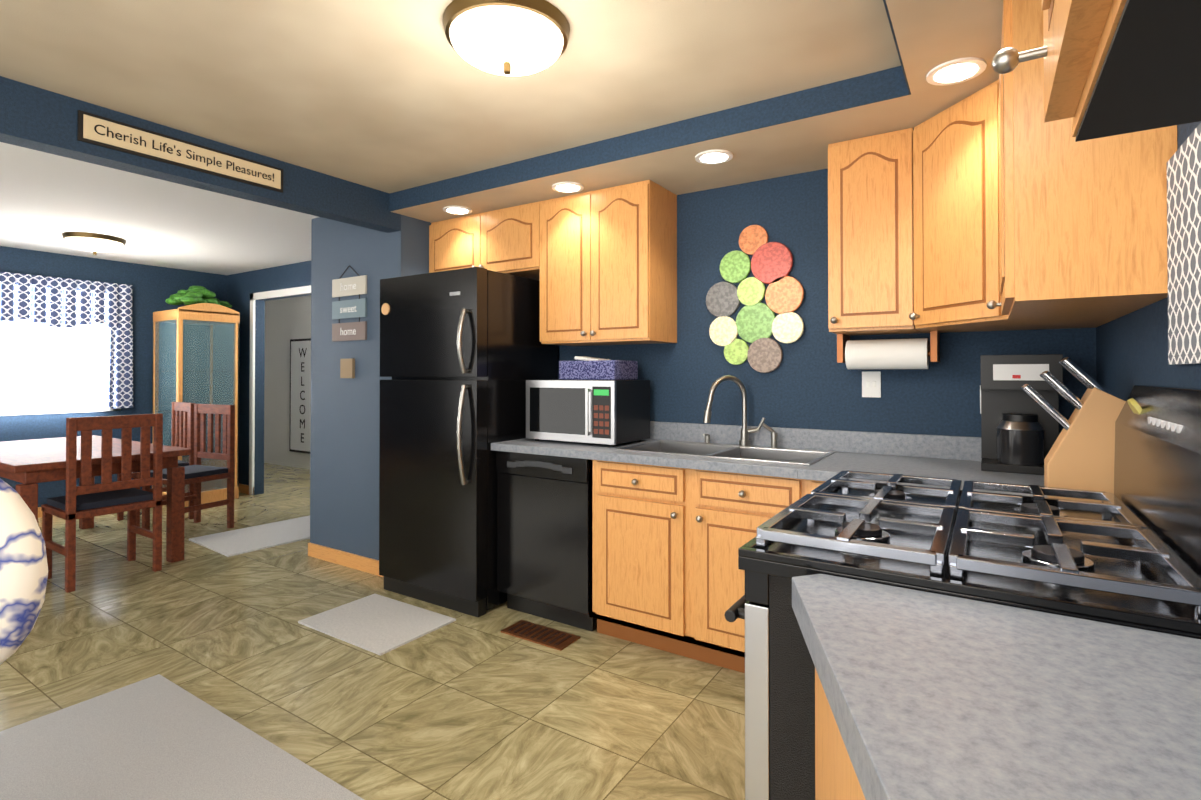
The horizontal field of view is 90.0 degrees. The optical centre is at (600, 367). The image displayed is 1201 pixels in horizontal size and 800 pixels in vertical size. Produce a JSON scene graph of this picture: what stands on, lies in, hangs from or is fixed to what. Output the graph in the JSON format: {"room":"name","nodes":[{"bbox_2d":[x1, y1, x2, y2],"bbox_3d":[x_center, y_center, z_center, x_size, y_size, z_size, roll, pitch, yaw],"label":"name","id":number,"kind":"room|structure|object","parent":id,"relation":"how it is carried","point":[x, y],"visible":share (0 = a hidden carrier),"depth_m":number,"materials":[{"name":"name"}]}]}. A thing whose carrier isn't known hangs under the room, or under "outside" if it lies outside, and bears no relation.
{"room":"dining room and kitchen","nodes":[
{"label":"dining room and kitchen","id":0,"kind":"room"},
{"bbox_2d":[0,478,47,663],"bbox_3d":[-1.627,0.751,1.276,0.768,1.049,0.665,0,-1,33],"label":"vase","id":1,"kind":"object","parent":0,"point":[23,570],"visible":1,"depth_m":1.47,"materials":[{"name":"white ceramic"}]},
{"bbox_2d":[0,246,226,506],"bbox_3d":[-5.947,0.128,3.991,0.100,2.380,6.450,0,-1,33],"label":"wall","id":2,"kind":"structure","parent":0,"point":[154,288],"depth_m":5.84,"materials":[{"name":"blue paint"}]},
{"bbox_2d":[38,507,41,517],"bbox_3d":[-5.899,1.273,3.949,0.015,0.090,6.450,0,-1,33],"label":"baseboard","id":3,"kind":"structure","parent":2,"relation":"attached to","point":[39,508],"depth_m":5.34,"materials":[{"name":"brown wood"}]},
{"bbox_2d":[0,319,120,415],"bbox_3d":[-5.064,-0.169,5.346,0.100,1.160,1.280,0,-1,33],"label":"dining room window","id":4,"kind":"structure","parent":2,"relation":"in","point":[44,369],"depth_m":5.44,"materials":[{"name":"white glass"}]},
{"bbox_2d":[0,272,132,408],"bbox_3d":[-4.990,-0.215,5.240,0.110,1.191,1.540,0,-1,33],"label":"curtain","id":5,"kind":"object","parent":2,"relation":"hanging from","point":[54,302],"visible":0.98,"depth_m":5.55,"materials":[{"name":"white fabric"}]},
{"bbox_2d":[264,295,310,468],"bbox_3d":[-2.924,0.161,7.485,5.100,2.380,0.100,0,-1,33],"label":"wall","id":6,"kind":"structure","parent":0,"point":[287,320],"depth_m":8.38,"materials":[{"name":"white paint"}]},
{"bbox_2d":[289,338,310,453],"bbox_3d":[-4.008,0.375,8.101,0.634,1.539,0.023,0,-1,33],"label":"welcome sign","id":7,"kind":"object","parent":6,"relation":"attached to","point":[296,444],"visible":0.64,"depth_m":8.13,"materials":[{"name":"black"}]},
{"bbox_2d":[310,215,430,559],"bbox_3d":[-1.493,0.130,4.221,0.960,2.380,0.560,0,-1,33],"label":"wall","id":8,"kind":"structure","parent":0,"point":[344,470],"depth_m":4.00,"materials":[{"name":"blue paint"}]},
{"bbox_2d":[308,543,383,576],"bbox_3d":[-1.644,1.273,3.965,0.972,0.090,0.015,0,-1,33],"label":"baseboard","id":9,"kind":"structure","parent":8,"relation":"attached to","point":[353,561],"depth_m":3.99,"materials":[{"name":"brown wood"}]},
{"bbox_2d":[332,265,366,377],"bbox_3d":[-1.676,-0.308,3.997,0.360,0.752,0.019,0,-1,33],"label":"home sign","id":10,"kind":"object","parent":8,"relation":"attached to","point":[347,368],"visible":0.96,"depth_m":3.98,"materials":[{"name":"beige wood"}]},
{"bbox_2d":[340,328,355,334],"bbox_3d":[-1.678,-0.245,3.992,0.166,0.052,0.002,0,-1,33],"label":"home","id":11,"kind":"object","parent":10,"relation":"attached to","point":[346,331],"visible":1,"depth_m":4.00,"materials":[{"name":"white paint"}]},
{"bbox_2d":[341,284,355,289],"bbox_3d":[-1.678,-0.545,3.994,0.166,0.052,0.002,0,-1,33],"label":"home","id":12,"kind":"object","parent":10,"relation":"attached to","point":[353,286],"visible":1,"depth_m":3.98,"materials":[{"name":"white paint"}]},
{"bbox_2d":[340,307,356,312],"bbox_3d":[-1.677,-0.390,3.993,0.176,0.041,0.002,0,-1,33],"label":"sweet text","id":13,"kind":"object","parent":10,"relation":"attached to","point":[345,309],"visible":1,"depth_m":3.99,"materials":[{"name":"white paint"}]},
{"bbox_2d":[0,463,744,799],"bbox_3d":[-2.431,1.363,3.528,10.200,0.100,9.500,0,-1,33],"label":"floor","id":14,"kind":"structure","parent":0,"point":[466,707],"depth_m":2.52,"materials":[{"name":"tile"}]},
{"bbox_2d":[0,435,191,562],"bbox_3d":[-3.795,0.940,4.232,1.750,0.760,0.900,0,-1,33],"label":"dining table","id":15,"kind":"object","parent":14,"relation":"on","point":[29,464],"visible":0.71,"depth_m":4.06,"materials":[{"name":"brown wood"}]},
{"bbox_2d":[41,413,162,592],"bbox_3d":[-3.177,0.806,3.835,0.460,1.020,0.480,0,-1,33],"label":"dining chair","id":16,"kind":"object","parent":14,"relation":"on","point":[86,498],"visible":0.94,"depth_m":3.73,"materials":[{"name":"brown wood"}]},
{"bbox_2d":[117,402,195,526],"bbox_3d":[-3.907,0.820,5.269,0.480,1.020,0.460,0,-1,38],"label":"dining chair","id":17,"kind":"object","parent":14,"relation":"on","point":[182,428],"visible":0.52,"depth_m":5.34,"materials":[{"name":"brown wood"}]},
{"bbox_2d":[0,674,363,799],"bbox_3d":[-2.014,1.276,0.418,2.030,0.014,3.720,0,-1,33],"label":"mat","id":18,"kind":"object","parent":14,"relation":"on","point":[158,737],"visible":1,"depth_m":1.99,"materials":[{"name":"grey fabric"}]},
{"bbox_2d":[142,404,234,529],"bbox_3d":[-3.361,0.817,4.894,0.480,1.020,0.460,0,-1,25],"label":"dining chair","id":19,"kind":"object","parent":14,"relation":"on","point":[197,473],"visible":0.79,"depth_m":5.00,"materials":[{"name":"brown wood"}]},
{"bbox_2d":[152,303,239,506],"bbox_3d":[-4.108,0.348,6.105,0.560,1.980,0.560,0,-1,33],"label":"curio cabinet","id":20,"kind":"object","parent":14,"relation":"on","point":[196,353],"visible":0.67,"depth_m":6.05,"materials":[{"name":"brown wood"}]},
{"bbox_2d":[165,286,231,307],"bbox_3d":[-4.087,-0.698,6.154,0.581,0.272,0.584,0,-1,33],"label":"potted plant","id":21,"kind":"object","parent":20,"relation":"on","point":[195,295],"visible":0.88,"depth_m":5.99,"materials":[{"name":"green plant"}]},
{"bbox_2d":[189,516,309,556],"bbox_3d":[-2.584,1.319,4.805,0.700,0.012,1.000,0,-1,37],"label":"dining rug","id":22,"kind":"object","parent":14,"relation":"on","point":[244,540],"visible":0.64,"depth_m":4.65,"materials":[{"name":"grey fabric"}]},
{"bbox_2d":[298,594,455,655],"bbox_3d":[-1.151,1.304,3.097,0.660,0.010,0.460,0,-1,33],"label":"area rug","id":23,"kind":"object","parent":14,"relation":"on","point":[380,625],"visible":0.86,"depth_m":3.06,"materials":[{"name":"grey fabric"}]},
{"bbox_2d":[379,267,557,616],"bbox_3d":[-0.806,0.394,3.614,0.790,1.840,0.773,0,-1,33],"label":"fridge","id":24,"kind":"object","parent":14,"relation":"on","point":[465,354],"visible":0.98,"depth_m":3.31,"materials":[{"name":"black plastic"}]},
{"bbox_2d":[501,620,579,650],"bbox_3d":[-0.296,1.302,2.939,0.370,0.010,0.160,0,-1,33],"label":"floor vent","id":25,"kind":"object","parent":14,"relation":"in","point":[559,640],"visible":1,"depth_m":2.92,"materials":[{"name":"brown wood"}]},
{"bbox_2d":[496,451,596,630],"bbox_3d":[-0.162,0.877,3.307,0.590,0.868,0.582,0,-1,33],"label":"dishwasher","id":26,"kind":"object","parent":14,"relation":"on","point":[542,536],"visible":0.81,"depth_m":3.07,"materials":[{"name":"black plastic"}]},
{"bbox_2d":[589,459,825,672],"bbox_3d":[0.855,0.869,2.495,1.989,0.869,0.904,0,-1,33],"label":"base cabinet","id":27,"kind":"object","parent":14,"relation":"on","point":[665,572],"visible":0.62,"depth_m":2.65,"materials":[{"name":"brown wood"}]},
{"bbox_2d":[491,421,1043,484],"bbox_3d":[0.674,0.441,2.773,2.589,0.290,0.641,0,-1,33],"label":"countertop","id":28,"kind":"structure","parent":27,"relation":"on","point":[807,454],"depth_m":2.75,"materials":[{"name":"grey stone"}]},
{"bbox_2d":[526,380,649,446],"bbox_3d":[-0.076,0.233,3.289,0.570,0.334,0.410,0,-1,33],"label":"microwave","id":29,"kind":"object","parent":28,"relation":"on","point":[612,413],"visible":0.98,"depth_m":3.13,"materials":[{"name":"silver plastic"}]},
{"bbox_2d":[559,356,637,379],"bbox_3d":[-0.011,0.000,3.309,0.360,0.130,0.250,0,-1,33],"label":"basket","id":30,"kind":"object","parent":29,"relation":"on","point":[590,368],"visible":1,"depth_m":3.21,"materials":[{"name":"purple fabric"}]},
{"bbox_2d":[703,375,777,447],"bbox_3d":[0.658,0.213,2.970,0.380,0.355,0.238,0,-1,33],"label":"faucet","id":31,"kind":"object","parent":28,"relation":"on","point":[745,440],"visible":1,"depth_m":2.99,"materials":[{"name":"silver metal"}]},
{"bbox_2d":[980,354,1062,474],"bbox_3d":[1.621,0.172,2.325,0.250,0.440,0.254,0,-1,33],"label":"coffee maker","id":32,"kind":"object","parent":28,"relation":"on","point":[1019,430],"visible":0.85,"depth_m":2.26,"materials":[{"name":"black plastic"}]},
{"bbox_2d":[867,473,1047,497],"bbox_3d":[1.233,0.408,1.868,0.669,0.039,0.259,0,-1,33],"label":"countertop","id":33,"kind":"structure","parent":27,"relation":"on","point":[963,479],"depth_m":2.04,"materials":[{"name":"grey stone"}]},
{"bbox_2d":[1021,357,1125,501],"bbox_3d":[1.419,0.177,1.798,0.259,0.418,0.120,0,-1,33],"label":"knife block","id":34,"kind":"object","parent":33,"relation":"on","point":[1081,454],"visible":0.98,"depth_m":1.74,"materials":[{"name":"brown wood"}]},
{"bbox_2d":[815,668,865,799],"bbox_3d":[0.168,0.854,0.155,0.608,0.854,1.835,0,-1,33],"label":"base cabinet","id":35,"kind":"object","parent":14,"relation":"on","point":[836,778],"depth_m":0.88,"materials":[{"name":"brown wood"}]},
{"bbox_2d":[792,574,1200,799],"bbox_3d":[0.151,0.398,0.179,0.658,0.055,1.849,0,-1,33],"label":"countertop","id":36,"kind":"structure","parent":35,"relation":"on","point":[935,697],"depth_m":0.69,"materials":[{"name":"grey stone"}]},
{"bbox_2d":[724,385,1200,799],"bbox_3d":[0.837,0.658,1.401,0.832,1.230,0.946,0,-1,33],"label":"stove","id":37,"kind":"object","parent":14,"relation":"on","point":[1127,553],"visible":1,"depth_m":1.17,"materials":[{"name":"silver metal"}]},
{"bbox_2d":[0,0,900,274],"bbox_3d":[-2.431,-1.114,3.552,10.200,0.104,9.500,0,-1,33],"label":"ceiling","id":38,"kind":"structure","parent":0,"point":[389,96],"depth_m":2.29,"materials":[{"name":"beige paint"}]},
{"bbox_2d":[62,232,125,254],"bbox_3d":[-4.069,-0.999,4.832,0.400,0.182,0.400,0,-1,33],"label":"ceiling light","id":39,"kind":"object","parent":38,"relation":"attached to","point":[94,243],"visible":0.81,"depth_m":4.72,"materials":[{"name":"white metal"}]},
{"bbox_2d":[0,76,400,232],"bbox_3d":[-2.794,-0.982,1.435,0.120,0.210,5.550,0,-1,33],"label":"beam","id":40,"kind":"structure","parent":38,"relation":"attached to","point":[37,118],"depth_m":2.70,"materials":[{"name":"blue paint"}]},
{"bbox_2d":[77,110,282,192],"bbox_3d":[-1.865,-0.969,2.752,0.016,0.120,0.830,0,-1,33],"label":"sign","id":41,"kind":"object","parent":40,"relation":"attached to","point":[86,125],"visible":1,"depth_m":2.68,"materials":[{"name":"beige wood"}]},
{"bbox_2d":[94,125,273,180],"bbox_3d":[-1.858,-0.966,2.747,0.002,0.055,0.731,0,-1,33],"label":"text cherish","id":42,"kind":"object","parent":41,"relation":"attached to","point":[164,146],"visible":1,"depth_m":2.69,"materials":[{"name":"black"}]},
{"bbox_2d":[227,168,1096,494],"bbox_3d":[-1.084,0.133,4.552,7.670,2.380,0.440,0,-1,33],"label":"wall","id":43,"kind":"structure","parent":0,"point":[809,382],"depth_m":3.01,"materials":[{"name":"blue paint"}]},
{"bbox_2d":[239,285,310,494],"bbox_3d":[-2.853,0.270,5.821,3.060,2.130,0.020,0,-1,33],"label":"door frame","id":44,"kind":"structure","parent":43,"relation":"attached to","point":[247,489],"depth_m":6.34,"materials":[{"name":"white wood"}]},
{"bbox_2d":[429,201,541,279],"bbox_3d":[-0.654,-0.758,3.795,0.918,0.389,0.379,0,-1,33],"label":"upper cabinet","id":45,"kind":"object","parent":43,"relation":"attached to","point":[506,240],"visible":0.71,"depth_m":3.62,"materials":[{"name":"brown wood"}]},
{"bbox_2d":[540,180,676,345],"bbox_3d":[0.026,-0.548,3.355,0.700,0.819,0.379,0,-1,33],"label":"upper cabinet","id":46,"kind":"object","parent":43,"relation":"attached to","point":[608,266],"visible":1,"depth_m":3.20,"materials":[{"name":"brown wood"}]},
{"bbox_2d":[706,225,803,372],"bbox_3d":[0.780,-0.354,3.077,0.516,0.761,0.027,0,-1,33],"label":"wall decoration","id":47,"kind":"object","parent":43,"relation":"attached to","point":[757,324],"visible":1,"depth_m":3.06,"materials":[{"name":"multicoloured"}]},
{"bbox_2d":[862,371,880,397],"bbox_3d":[1.253,0.076,2.778,0.080,0.120,0.010,0,-1,33],"label":"switch plate","id":48,"kind":"object","parent":43,"relation":"attached to","point":[871,383],"visible":1,"depth_m":2.78,"materials":[{"name":"white plastic"}]},
{"bbox_2d":[828,128,920,335],"bbox_3d":[1.189,-0.560,2.606,0.325,0.809,0.379,0,-1,33],"label":"upper cabinet","id":49,"kind":"object","parent":43,"relation":"attached to","point":[870,244],"visible":0.98,"depth_m":2.47,"materials":[{"name":"brown wood"}]},
{"bbox_2d":[837,331,939,368],"bbox_3d":[1.273,-0.074,2.663,0.394,0.160,0.185,0,-1,33],"label":"paper towel holder","id":50,"kind":"object","parent":49,"relation":"attached to","point":[916,353],"visible":1,"depth_m":2.59,"materials":[{"name":"white paper"}]},
{"bbox_2d":[389,0,1002,222],"bbox_3d":[-1.155,-1.038,0.713,3.420,0.110,6.110,0,-1,33],"label":"soffit","id":51,"kind":"structure","parent":0,"point":[798,132],"depth_m":2.54,"materials":[{"name":"beige paint"}]},
{"bbox_2d":[443,206,471,214],"bbox_3d":[-0.862,-0.951,3.622,0.169,0.009,0.169,0,-1,12],"label":"recessed light","id":52,"kind":"object","parent":51,"relation":"in","point":[460,210],"depth_m":3.61,"materials":[{"name":"white glass"}]},
{"bbox_2d":[443,0,569,75],"bbox_3d":[-0.297,-1.031,1.915,0.400,0.182,0.400,0,-1,33],"label":"ceiling light","id":53,"kind":"object","parent":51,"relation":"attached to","point":[513,37],"visible":1,"depth_m":1.82,"materials":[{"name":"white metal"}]},
{"bbox_2d":[552,182,583,192],"bbox_3d":[-0.173,-0.955,3.179,0.169,0.009,0.169,0,-1,27],"label":"recessed light","id":54,"kind":"object","parent":51,"relation":"in","point":[564,187],"depth_m":3.16,"materials":[{"name":"white glass"}]},
{"bbox_2d":[695,149,732,163],"bbox_3d":[0.516,-0.959,2.735,0.169,0.009,0.169,0,-1,27],"label":"recessed light","id":55,"kind":"object","parent":51,"relation":"in","point":[717,156],"depth_m":2.72,"materials":[{"name":"white glass"}]},
{"bbox_2d":[926,57,986,85],"bbox_3d":[1.161,-0.967,1.963,0.169,0.009,0.169,0,-1,12],"label":"recessed light","id":56,"kind":"object","parent":51,"relation":"in","point":[956,71],"depth_m":1.95,"materials":[{"name":"white glass"}]},
{"bbox_2d":[1096,121,1200,400],"bbox_3d":[0.325,0.087,-0.251,0.100,2.380,6.110,0,-1,33],"label":"wall","id":57,"kind":"structure","parent":0,"point":[1131,349],"depth_m":1.67,"materials":[{"name":"blue paint"}]},
{"bbox_2d":[909,79,1126,332],"bbox_3d":[1.506,-0.563,2.252,0.615,0.809,0.630,0,-1,33],"label":"upper cabinet","id":58,"kind":"object","parent":57,"relation":"attached to","point":[956,211],"visible":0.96,"depth_m":2.16,"materials":[{"name":"brown wood"}]},
{"bbox_2d":[986,0,1176,318],"bbox_3d":[1.287,-0.569,1.675,0.359,0.809,0.579,0,-1,33],"label":"upper cabinet","id":59,"kind":"object","parent":57,"relation":"attached to","point":[1083,228],"visible":0.77,"depth_m":1.45,"materials":[{"name":"brown wood"}]},
{"bbox_2d":[1012,0,1200,141],"bbox_3d":[0.343,-0.588,0.175,0.324,0.799,0.565,0,-1,33],"label":"upper cabinet","id":60,"kind":"object","parent":57,"relation":"attached to","point":[1114,67],"depth_m":0.38,"materials":[{"name":"brown wood"}]},
{"bbox_2d":[1167,123,1200,364],"bbox_3d":[0.968,-0.237,0.864,0.018,0.450,1.115,0,-1,33],"label":"fabric","id":61,"kind":"object","parent":57,"relation":"hanging from","point":[1184,240],"visible":1,"depth_m":1.22,"materials":[{"name":"white fabric"}]}
]}

